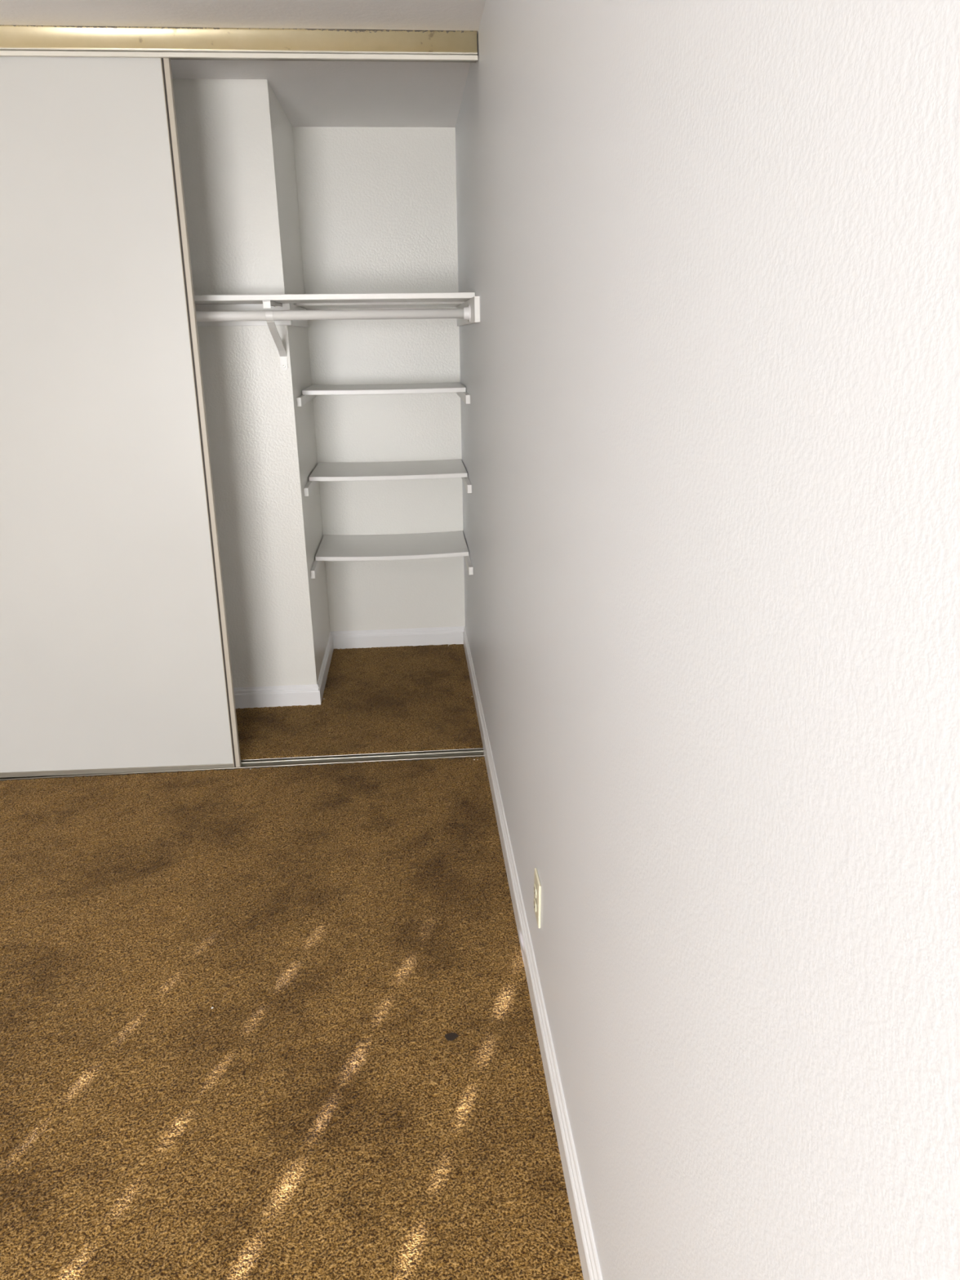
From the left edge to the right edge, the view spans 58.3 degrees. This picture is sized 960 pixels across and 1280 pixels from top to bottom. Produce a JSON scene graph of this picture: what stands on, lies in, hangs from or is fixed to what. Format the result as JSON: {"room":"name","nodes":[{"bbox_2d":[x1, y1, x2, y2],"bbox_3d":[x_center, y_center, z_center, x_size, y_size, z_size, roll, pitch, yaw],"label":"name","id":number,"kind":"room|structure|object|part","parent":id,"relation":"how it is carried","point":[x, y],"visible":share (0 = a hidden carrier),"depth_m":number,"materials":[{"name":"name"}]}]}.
{"room":"empty bedroom","nodes":[
{"label":"empty bedroom","id":0,"kind":"room"},
{"bbox_2d":[0,0,485,127],"bbox_3d":[-1.979,-1.149,0.508,4.540,0.120,6.941,-2,19,-4],"label":"ceiling","id":1,"kind":"structure","parent":0,"point":[331,94],"depth_m":2.62,"materials":[{"name":"white paint"}]},
{"bbox_2d":[0,50,477,62],"bbox_3d":[-1.230,-1.785,2.582,2.447,0.078,0.083,-2,19,-4],"label":"door track","id":2,"kind":"object","parent":1,"relation":"attached to","point":[173,55],"visible":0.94,"depth_m":2.60,"materials":[{"name":"white metal"}]},
{"bbox_2d":[0,25,477,55],"bbox_3d":[-1.227,-1.781,2.548,2.446,0.063,0.020,-2,19,-4],"label":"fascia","id":3,"kind":"object","parent":2,"relation":"attached to","point":[12,37],"visible":1,"depth_m":2.58,"materials":[{"name":"beige metal"}]},
{"bbox_2d":[172,78,330,688],"bbox_3d":[-1.707,-0.967,3.831,1.853,2.640,0.858,-2,19,-4],"label":"wall","id":4,"kind":"structure","parent":0,"point":[236,144],"depth_m":3.47,"materials":[{"name":"white paint"}]},
{"bbox_2d":[195,303,292,326],"bbox_3d":[-1.607,-1.231,3.281,1.749,0.079,0.019,-2,19,-4],"label":"cleat","id":5,"kind":"object","parent":4,"relation":"attached to","point":[225,307],"visible":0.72,"depth_m":3.32,"materials":[{"name":"white paint"}]},
{"bbox_2d":[262,300,288,370],"bbox_3d":[-0.765,-1.134,3.227,0.027,0.247,0.323,-2,19,-4],"label":"shelf bracket","id":6,"kind":"object","parent":4,"relation":"attached to","point":[266,304],"visible":1,"depth_m":3.21,"materials":[{"name":"white metal"}]},
{"bbox_3d":[-0.765,-1.235,3.181,0.027,0.026,0.304,-2,19,-4],"label":"arm","id":7,"kind":"part","parent":6,"relation":"part of","materials":[{"name":"white paint"}]},
{"bbox_3d":[-0.776,-1.097,3.409,0.027,0.056,0.003,-2,19,-4],"label":"foot plate","id":8,"kind":"part","parent":6,"relation":"part of","materials":[{"name":"white paint"}]},
{"bbox_2d":[233,684,320,708],"bbox_3d":[-1.590,0.287,3.819,1.745,0.110,0.012,-2,19,-4],"label":"baseboard","id":9,"kind":"structure","parent":4,"relation":"attached to","point":[292,695],"depth_m":3.86,"materials":[{"name":"white wood"}]},
{"bbox_2d":[287,303,307,327],"bbox_3d":[-0.769,-1.367,3.634,0.018,0.080,0.596,-2,19,-4],"label":"cleat","id":10,"kind":"object","parent":4,"relation":"attached to","point":[303,323],"visible":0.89,"depth_m":3.59,"materials":[{"name":"white paint"}]},
{"bbox_2d":[296,394,316,406],"bbox_3d":[-0.774,-1.088,3.857,0.018,0.036,0.640,-2,19,-4],"label":"cleat","id":11,"kind":"object","parent":4,"relation":"attached to","point":[301,400],"visible":0.71,"depth_m":3.66,"materials":[{"name":"white paint"}]},
{"bbox_2d":[303,480,317,496],"bbox_3d":[-0.770,-0.737,3.981,0.018,0.036,0.640,-2,19,-4],"label":"cleat","id":12,"kind":"object","parent":4,"relation":"attached to","point":[308,487],"visible":0.49,"depth_m":3.74,"materials":[{"name":"white paint"}]},
{"bbox_2d":[310,560,321,578],"bbox_3d":[-0.765,-0.394,4.102,0.018,0.036,0.640,-2,19,-4],"label":"cleat","id":13,"kind":"object","parent":4,"relation":"attached to","point":[315,567],"visible":0.48,"depth_m":3.86,"materials":[{"name":"white paint"}]},
{"bbox_2d":[316,631,333,703],"bbox_3d":[-0.757,0.131,4.229,0.012,0.110,0.750,-2,19,-4],"label":"baseboard","id":14,"kind":"structure","parent":4,"relation":"attached to","point":[326,664],"depth_m":4.18,"materials":[{"name":"white wood"}]},
{"bbox_2d":[194,292,475,304],"bbox_3d":[-1.249,-1.245,3.157,2.445,0.020,0.299,-2,19,-4],"label":"closet shelf","id":15,"kind":"object","parent":4,"relation":"attached to","point":[446,296],"visible":0.58,"depth_m":3.08,"materials":[{"name":"white paint"}]},
{"bbox_2d":[0,644,583,1279],"bbox_3d":[-1.945,1.264,1.359,4.540,0.121,6.941,-2,19,-4],"label":"floor","id":16,"kind":"structure","parent":0,"point":[322,1120],"depth_m":2.10,"materials":[{"name":"brown carpet"}]},
{"bbox_2d":[0,747,484,781],"bbox_3d":[-1.199,0.502,3.344,2.438,0.020,0.072,-2,19,-4],"label":"door track","id":17,"kind":"object","parent":16,"relation":"on","point":[463,753],"visible":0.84,"depth_m":3.39,"materials":[{"name":"metal"}]},
{"bbox_2d":[0,56,241,777],"bbox_3d":[-1.552,-0.631,2.920,1.240,2.406,0.027,-2,18,-4],"label":"door","id":18,"kind":"structure","parent":17,"relation":"on","point":[115,652],"depth_m":2.92,"materials":[{"name":"white wood"}]},
{"bbox_3d":[-1.549,0.503,3.292,1.192,0.020,0.017,-2,18,-4],"label":"rail","id":19,"kind":"part","parent":18,"relation":"part of","materials":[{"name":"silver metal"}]},
{"bbox_2d":[444,1032,458,1040],"bbox_3d":[-0.067,0.936,2.031,0.032,0.003,0.022,-2,19,-4],"label":"scrap","id":20,"kind":"object","parent":16,"relation":"on","point":[451,1036],"visible":1,"depth_m":2.03,"materials":[{"name":"black"}]},
{"bbox_2d":[292,126,465,631],"bbox_3d":[-0.457,-1.140,4.272,0.717,2.640,0.120,-2,19,-4],"label":"wall","id":21,"kind":"structure","parent":0,"point":[377,206],"depth_m":4.13,"materials":[{"name":"white paint"}]},
{"bbox_2d":[302,382,466,395],"bbox_3d":[-0.433,-1.155,3.953,0.706,0.022,0.469,-2,19,-4],"label":"shelf","id":22,"kind":"object","parent":21,"relation":"attached to","point":[453,387],"visible":1,"depth_m":3.76,"materials":[{"name":"white paint"}]},
{"bbox_2d":[308,458,467,481],"bbox_3d":[-0.428,-0.805,4.077,0.706,0.024,0.469,-2,19,-4],"label":"shelf","id":23,"kind":"object","parent":21,"relation":"attached to","point":[442,468],"visible":1,"depth_m":3.99,"materials":[{"name":"white paint"}]},
{"bbox_2d":[315,530,468,560],"bbox_3d":[-0.423,-0.460,4.198,0.706,0.028,0.469,-2,19,-4],"label":"shelf","id":24,"kind":"object","parent":21,"relation":"attached to","point":[446,544],"visible":1,"depth_m":4.14,"materials":[{"name":"white paint"}]},
{"bbox_2d":[331,626,464,648],"bbox_3d":[-0.436,-0.005,4.602,0.717,0.110,0.012,-2,19,-4],"label":"baseboard","id":25,"kind":"structure","parent":21,"relation":"attached to","point":[440,635],"depth_m":4.60,"materials":[{"name":"white wood"}]},
{"bbox_2d":[455,0,959,1279],"bbox_3d":[0.241,-0.030,1.096,0.120,2.640,6.941,-2,19,-4],"label":"wall","id":26,"kind":"structure","parent":0,"point":[709,250],"depth_m":0.71,"materials":[{"name":"white paint"}]},
{"bbox_2d":[456,391,470,404],"bbox_3d":[-0.077,-1.111,3.894,0.018,0.036,0.670,-2,19,-4],"label":"cleat","id":27,"kind":"object","parent":26,"relation":"attached to","point":[464,396],"visible":0.71,"depth_m":3.64,"materials":[{"name":"white paint"}]},
{"bbox_2d":[461,477,471,493],"bbox_3d":[-0.073,-0.760,4.018,0.018,0.036,0.670,-2,19,-4],"label":"cleat","id":28,"kind":"object","parent":26,"relation":"attached to","point":[466,481],"visible":0.49,"depth_m":3.75,"materials":[{"name":"white paint"}]},
{"bbox_2d":[456,296,479,326],"bbox_3d":[-0.054,-1.313,3.461,0.018,0.084,1.075,-2,19,-4],"label":"cleat","id":29,"kind":"object","parent":26,"relation":"attached to","point":[474,302],"visible":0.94,"depth_m":3.04,"materials":[{"name":"white paint"}]},
{"bbox_2d":[294,301,464,309],"bbox_3d":[-0.439,-1.495,3.833,0.711,0.020,0.469,-2,19,-4],"label":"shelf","id":30,"kind":"object","parent":29,"relation":"on","point":[451,304],"visible":0.62,"depth_m":3.66,"materials":[{"name":"white paint"}]},
{"bbox_2d":[463,304,471,322],"bbox_3d":[-0.048,-1.197,3.154,0.024,0.062,0.062,-2,19,-4],"label":"socket","id":31,"kind":"object","parent":29,"relation":"attached to","point":[467,310],"visible":0.98,"depth_m":3.13,"materials":[{"name":"white plastic"}]},
{"bbox_2d":[195,308,463,321],"bbox_3d":[-1.251,-1.149,3.065,2.416,0.034,0.034,-2,19,-4],"label":"closet rod","id":32,"kind":"object","parent":31,"relation":"attached to","point":[409,313],"visible":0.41,"depth_m":3.11,"materials":[{"name":"white paint"}]},
{"bbox_2d":[463,554,472,574],"bbox_3d":[-0.068,-0.417,4.139,0.018,0.036,0.670,-2,19,-4],"label":"cleat","id":33,"kind":"object","parent":26,"relation":"attached to","point":[469,566],"visible":0.49,"depth_m":3.88,"materials":[{"name":"white paint"}]},
{"bbox_2d":[462,626,602,1279],"bbox_3d":[0.189,1.082,1.482,0.014,0.117,6.701,-2,19,-4],"label":"baseboard","id":34,"kind":"structure","parent":26,"relation":"attached to","point":[588,1258],"depth_m":1.93,"materials":[{"name":"white wood"}]},
{"bbox_2d":[533,867,541,928],"bbox_3d":[0.133,0.606,2.019,0.010,0.117,0.073,-2,19,-4],"label":"electrical outlet","id":35,"kind":"object","parent":26,"relation":"attached to","point":[537,886],"visible":1,"depth_m":2.00,"materials":[{"name":"beige plastic"}]},
{"bbox_2d":[533,897,536,912],"bbox_3d":[0.130,0.624,2.026,0.003,0.025,0.033,-2,19,-4],"label":"receptacle","id":36,"kind":"object","parent":35,"relation":"attached to","point":[535,899],"depth_m":2.02,"materials":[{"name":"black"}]},
{"bbox_2d":[533,884,537,898],"bbox_3d":[0.129,0.587,2.013,0.003,0.025,0.033,-2,19,-4],"label":"receptacle","id":37,"kind":"object","parent":35,"relation":"attached to","point":[535,885],"depth_m":2.01,"materials":[{"name":"beige plastic"}]}
]}

